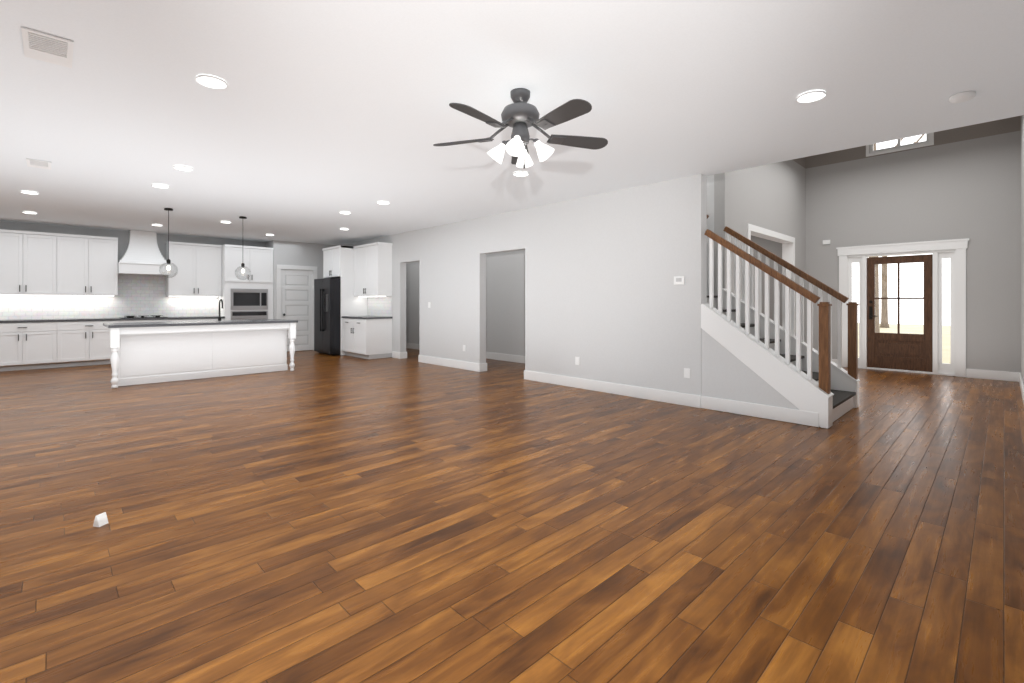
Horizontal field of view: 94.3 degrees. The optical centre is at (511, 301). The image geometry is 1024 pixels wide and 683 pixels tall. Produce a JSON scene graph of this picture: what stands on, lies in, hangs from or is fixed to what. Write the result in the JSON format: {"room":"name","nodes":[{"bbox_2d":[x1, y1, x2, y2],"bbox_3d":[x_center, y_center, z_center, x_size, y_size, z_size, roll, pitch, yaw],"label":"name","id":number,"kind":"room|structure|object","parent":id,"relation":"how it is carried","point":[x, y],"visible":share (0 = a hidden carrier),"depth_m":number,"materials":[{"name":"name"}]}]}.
{"room":"living room","nodes":[
{"label":"living room","id":0,"kind":"room"},
{"bbox_2d":[0,348,1023,682],"bbox_3d":[-0.460,1.290,6.090,14.100,0.100,16.700,0,0,-44],"label":"floor","id":1,"kind":"structure","parent":0,"point":[324,518],"depth_m":2.56,"materials":[{"name":"brown wood"}]},
{"bbox_2d":[0,322,63,371],"bbox_3d":[-9.040,0.804,8.786,1.015,0.868,0.598,0,0,-44],"label":"base cabinet","id":2,"kind":"object","parent":1,"relation":"on","point":[42,332],"depth_m":8.66,"materials":[{"name":"wood"}]},
{"bbox_2d":[0,314,218,321],"bbox_3d":[-8.815,0.349,8.992,5.790,0.039,0.613,0,0,-44],"label":"countertop","id":3,"kind":"structure","parent":2,"relation":"on","point":[209,315],"depth_m":9.19,"materials":[{"name":"grey stone"}]},
{"bbox_2d":[120,314,167,317],"bbox_3d":[-7.771,0.308,10.019,0.760,0.040,0.490,0,0,-44],"label":"cooktop","id":4,"kind":"object","parent":3,"relation":"in","point":[121,315],"depth_m":10.10,"materials":[{"name":"black metal"}]},
{"bbox_2d":[64,322,119,366],"bbox_3d":[-8.413,0.804,9.391,0.957,0.868,0.598,0,0,-44],"label":"base cabinet","id":5,"kind":"object","parent":1,"relation":"on","point":[85,343],"depth_m":9.18,"materials":[{"name":"wood"}]},
{"bbox_2d":[93,512,107,526],"bbox_3d":[-2.288,1.209,2.643,0.044,0.060,0.050,0,0,11],"label":"paper scrap","id":6,"kind":"object","parent":1,"relation":"on","point":[101,519],"visible":1,"depth_m":2.63,"materials":[{"name":"white paper"}]},
{"bbox_2d":[120,318,175,322],"bbox_3d":[-7.766,0.804,10.015,0.955,0.868,0.598,0,0,-44],"label":"base cabinet","id":7,"kind":"object","parent":1,"relation":"on","point":[145,319],"depth_m":9.94,"materials":[{"name":"wood"}]},
{"bbox_2d":[176,318,223,320],"bbox_3d":[-7.101,0.804,10.657,1.010,0.868,0.598,0,0,-44],"label":"base cabinet","id":8,"kind":"object","parent":1,"relation":"on","point":[177,319],"depth_m":10.42,"materials":[{"name":"wood"}]},
{"bbox_2d":[107,323,295,387],"bbox_3d":[-5.128,0.803,7.988,2.550,0.867,0.967,0,0,-44],"label":"kitchen island","id":9,"kind":"object","parent":1,"relation":"on","point":[150,352],"depth_m":7.62,"materials":[{"name":"wood"}]},
{"bbox_2d":[103,319,297,326],"bbox_3d":[-5.129,0.349,7.989,2.600,0.039,1.020,0,0,-44],"label":"island countertop","id":10,"kind":"structure","parent":9,"relation":"on","point":[212,323],"depth_m":7.57,"materials":[{"name":"grey stone"}]},
{"bbox_2d":[218,244,272,319],"bbox_3d":[-6.349,-0.036,11.355,1.030,2.547,0.638,0,0,-44],"label":"tall cabinet","id":11,"kind":"object","parent":1,"relation":"on","point":[250,297],"visible":0.75,"depth_m":11.12,"materials":[{"name":"white wood"}]},
{"bbox_2d":[314,278,339,355],"bbox_3d":[-4.179,0.344,11.464,0.925,1.787,0.908,0,0,-44],"label":"fridge","id":12,"kind":"object","parent":1,"relation":"on","point":[326,315],"visible":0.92,"depth_m":10.99,"materials":[{"name":"black metal"}]},
{"bbox_2d":[322,245,366,354],"bbox_3d":[-4.081,-0.036,11.558,0.710,2.547,0.982,0,0,-44],"label":"surround","id":13,"kind":"object","parent":1,"relation":"on","point":[338,261],"visible":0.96,"depth_m":11.15,"materials":[{"name":"white wood"}]},
{"bbox_2d":[341,297,392,358],"bbox_3d":[-3.316,0.560,10.794,0.670,1.353,1.175,0,0,-44],"label":"cabinet","id":14,"kind":"object","parent":1,"relation":"on","point":[369,336],"visible":1,"depth_m":10.52,"materials":[{"name":"wood"}]},
{"bbox_2d":[701,226,859,428],"bbox_3d":[2.481,0.089,6.274,1.426,2.296,3.223,0,0,-44],"label":"staircase","id":15,"kind":"structure","parent":1,"relation":"on","point":[755,362],"depth_m":5.28,"materials":[{"name":"paint"}]},
{"bbox_2d":[0,115,1023,395],"bbox_3d":[-0.460,-1.360,6.090,14.100,5.200,16.700,0,0,-44],"label":"wall","id":16,"kind":"structure","parent":0,"point":[558,287],"depth_m":7.66,"materials":[{"name":"paint"}]},
{"bbox_2d":[0,229,117,295],"bbox_3d":[-9.440,-0.714,8.550,3.597,1.192,0.380,0,0,-44],"label":"upper cabinet","id":17,"kind":"object","parent":16,"relation":"attached to","point":[32,263],"visible":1,"depth_m":9.07,"materials":[{"name":"white wood"}]},
{"bbox_2d":[118,230,168,275],"bbox_3d":[-7.796,-1.039,10.046,0.836,0.918,0.512,0,0,-44],"label":"range hood","id":18,"kind":"object","parent":16,"relation":"attached to","point":[142,255],"visible":0.85,"depth_m":9.94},
{"bbox_2d":[166,241,221,296],"bbox_3d":[-7.176,-0.714,10.737,1.007,1.192,0.380,0,0,-44],"label":"upper cabinet","id":19,"kind":"object","parent":16,"relation":"attached to","point":[199,269],"visible":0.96,"depth_m":10.60,"materials":[{"name":"white wood"}]},
{"bbox_2d":[277,265,316,351],"bbox_3d":[-5.397,0.164,11.922,0.980,2.147,0.186,0,0,-44],"label":"pantry door","id":20,"kind":"structure","parent":16,"relation":"in","point":[295,292],"depth_m":11.95,"materials":[{"name":"white wood"}]},
{"bbox_2d":[353,242,392,296],"bbox_3d":[-3.211,-0.714,10.895,0.380,1.192,1.175,0,0,-44],"label":"upper cabinet","id":21,"kind":"object","parent":16,"relation":"attached to","point":[372,269],"visible":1,"depth_m":10.59,"materials":[{"name":"white wood"}]},
{"bbox_2d":[575,357,579,364],"bbox_3d":[0.944,0.850,6.861,0.009,0.115,0.075,0,0,-44],"label":"outlet","id":22,"kind":"object","parent":16,"relation":"attached to","point":[577,359],"depth_m":6.86,"materials":[{"name":"white plastic"}]},
{"bbox_2d":[674,276,684,284],"bbox_3d":[2.020,-0.260,5.738,0.021,0.100,0.130,0,0,-44],"label":"thermostat","id":23,"kind":"object","parent":16,"relation":"attached to","point":[679,280],"depth_m":5.73,"materials":[{"name":"white plastic"}]},
{"bbox_2d":[684,368,689,377],"bbox_3d":[2.090,0.850,5.674,0.009,0.115,0.075,0,0,-44],"label":"outlet","id":24,"kind":"object","parent":16,"relation":"attached to","point":[686,370],"depth_m":5.67,"materials":[{"name":"white plastic"}]},
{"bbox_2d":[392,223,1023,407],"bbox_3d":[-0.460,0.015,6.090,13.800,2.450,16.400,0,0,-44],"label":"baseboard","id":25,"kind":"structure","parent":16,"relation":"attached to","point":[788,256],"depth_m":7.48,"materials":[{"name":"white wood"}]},
{"bbox_2d":[866,132,933,156],"bbox_3d":[6.890,-3.045,8.461,0.092,0.730,0.940,0,0,-44],"label":"window","id":26,"kind":"structure","parent":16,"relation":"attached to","point":[929,138],"depth_m":8.44,"materials":[{"name":"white glass"}]},
{"bbox_2d":[836,238,968,376],"bbox_3d":[6.899,0.099,8.483,0.184,2.277,1.834,0,0,-44],"label":"front door","id":27,"kind":"structure","parent":16,"relation":"in","point":[898,351],"depth_m":8.33,"materials":[{"name":"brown wood"}]},
{"bbox_2d":[0,0,1023,245],"bbox_3d":[-0.513,-2.780,6.038,13.950,2.560,16.700,0,0,-44],"label":"ceiling","id":28,"kind":"structure","parent":0,"point":[312,120],"depth_m":3.48,"materials":[{"name":"paint"}]},
{"bbox_2d":[20,190,38,194],"bbox_3d":[-6.523,-1.488,6.423,0.171,0.016,0.243,0,0,-44],"label":"recessed light","id":29,"kind":"object","parent":28,"relation":"in","point":[23,191],"depth_m":6.43,"materials":[{"name":"white plastic"}]},
{"bbox_2d":[22,211,37,213],"bbox_3d":[-7.987,-1.488,7.870,0.176,0.016,0.274,0,0,-44],"label":"recessed light","id":30,"kind":"object","parent":28,"relation":"in","point":[28,212],"depth_m":7.87,"materials":[{"name":"white plastic"}]},
{"bbox_2d":[26,158,50,169],"bbox_3d":[-5.129,-1.491,5.153,0.190,0.014,0.380,0,0,-44],"label":"ceiling vent","id":31,"kind":"object","parent":28,"relation":"in","point":[30,162],"depth_m":5.13,"materials":[{"name":"white plastic"}]},
{"bbox_2d":[21,26,73,67],"bbox_3d":[-2.737,-1.491,2.806,0.210,0.014,0.420,0,0,-44],"label":"ceiling vent","id":32,"kind":"object","parent":28,"relation":"in","point":[45,47],"depth_m":2.78,"materials":[{"name":"white plastic"}]},
{"bbox_2d":[152,184,168,187],"bbox_3d":[-4.489,-1.488,6.067,0.172,0.016,0.238,0,0,-44],"label":"recessed light","id":33,"kind":"object","parent":28,"relation":"in","point":[154,185],"depth_m":6.09,"materials":[{"name":"white plastic"}]},
{"bbox_2d":[159,208,177,277],"bbox_3d":[-5.504,-0.941,7.614,0.250,1.112,0.250,0,0,-44],"label":"pendant light","id":34,"kind":"object","parent":28,"relation":"hanging from","point":[168,259],"visible":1,"depth_m":7.61,"materials":[{"name":"clear glass"}]},
{"bbox_2d":[173,165,192,170],"bbox_3d":[-3.640,-1.488,5.255,0.175,0.016,0.228,0,0,-44],"label":"recessed light","id":35,"kind":"object","parent":28,"relation":"in","point":[179,167],"depth_m":5.27,"materials":[{"name":"white plastic"}]},
{"bbox_2d":[195,75,226,88],"bbox_3d":[-2.020,-1.488,3.196,0.178,0.016,0.205,0,0,-44],"label":"recessed light","id":36,"kind":"object","parent":28,"relation":"in","point":[210,82],"depth_m":3.21,"materials":[{"name":"white plastic"}]},
{"bbox_2d":[235,216,250,279],"bbox_3d":[-4.734,-0.941,8.357,0.250,1.112,0.250,0,0,-44],"label":"pendant light","id":37,"kind":"object","parent":28,"relation":"hanging from","point":[242,264],"visible":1,"depth_m":8.34,"materials":[{"name":"clear glass"}]},
{"bbox_2d":[377,201,388,204],"bbox_3d":[-1.926,-1.488,7.087,0.183,0.016,0.216,0,0,-44],"label":"recessed light","id":38,"kind":"object","parent":28,"relation":"in","point":[380,202],"depth_m":7.08,"materials":[{"name":"white plastic"}]},
{"bbox_2d":[433,88,607,168],"bbox_3d":[0.059,-1.226,3.352,1.300,0.542,1.300,0,0,-44],"label":"ceiling fan","id":39,"kind":"object","parent":28,"relation":"hanging from","point":[520,115],"visible":1,"depth_m":3.33,"materials":[{"name":"grey metal"}]},
{"bbox_2d":[513,171,528,176],"bbox_3d":[0.104,-1.488,5.495,0.199,0.016,0.195,0,0,-44],"label":"recessed light","id":40,"kind":"object","parent":28,"relation":"in","point":[520,173],"depth_m":5.52,"materials":[{"name":"white plastic"}]},
{"bbox_2d":[797,90,825,102],"bbox_3d":[2.157,-1.488,3.424,0.205,0.016,0.178,0,0,-44],"label":"recessed light","id":41,"kind":"object","parent":28,"relation":"in","point":[815,96],"depth_m":3.43,"materials":[{"name":"white plastic"}]},
{"bbox_2d":[949,91,975,102],"bbox_3d":[3.264,-1.478,3.444,0.144,0.041,0.144,0,0,-44],"label":"smoke detector","id":42,"kind":"object","parent":28,"relation":"attached to","point":[961,97],"visible":1,"depth_m":3.41,"materials":[{"name":"white plastic"}]},
{"label":"outside","id":43,"kind":"structure","parent":0,"visible":0},
{"bbox_2d":[858,323,950,363],"bbox_3d":[16.592,1.540,19.498,29.040,0.200,45.000,0,0,-44],"label":"ground","id":44,"kind":"structure","parent":43,"point":[914,329],"depth_m":22.41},
{"bbox_2d":[869,134,923,332],"bbox_3d":[16.543,-3.597,18.535,21.252,10.073,23.187,0,0,-44],"label":"trees","id":45,"kind":"object","parent":44,"relation":"on","point":[884,279],"depth_m":26.46,"materials":[{"name":"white plant"}]}
]}

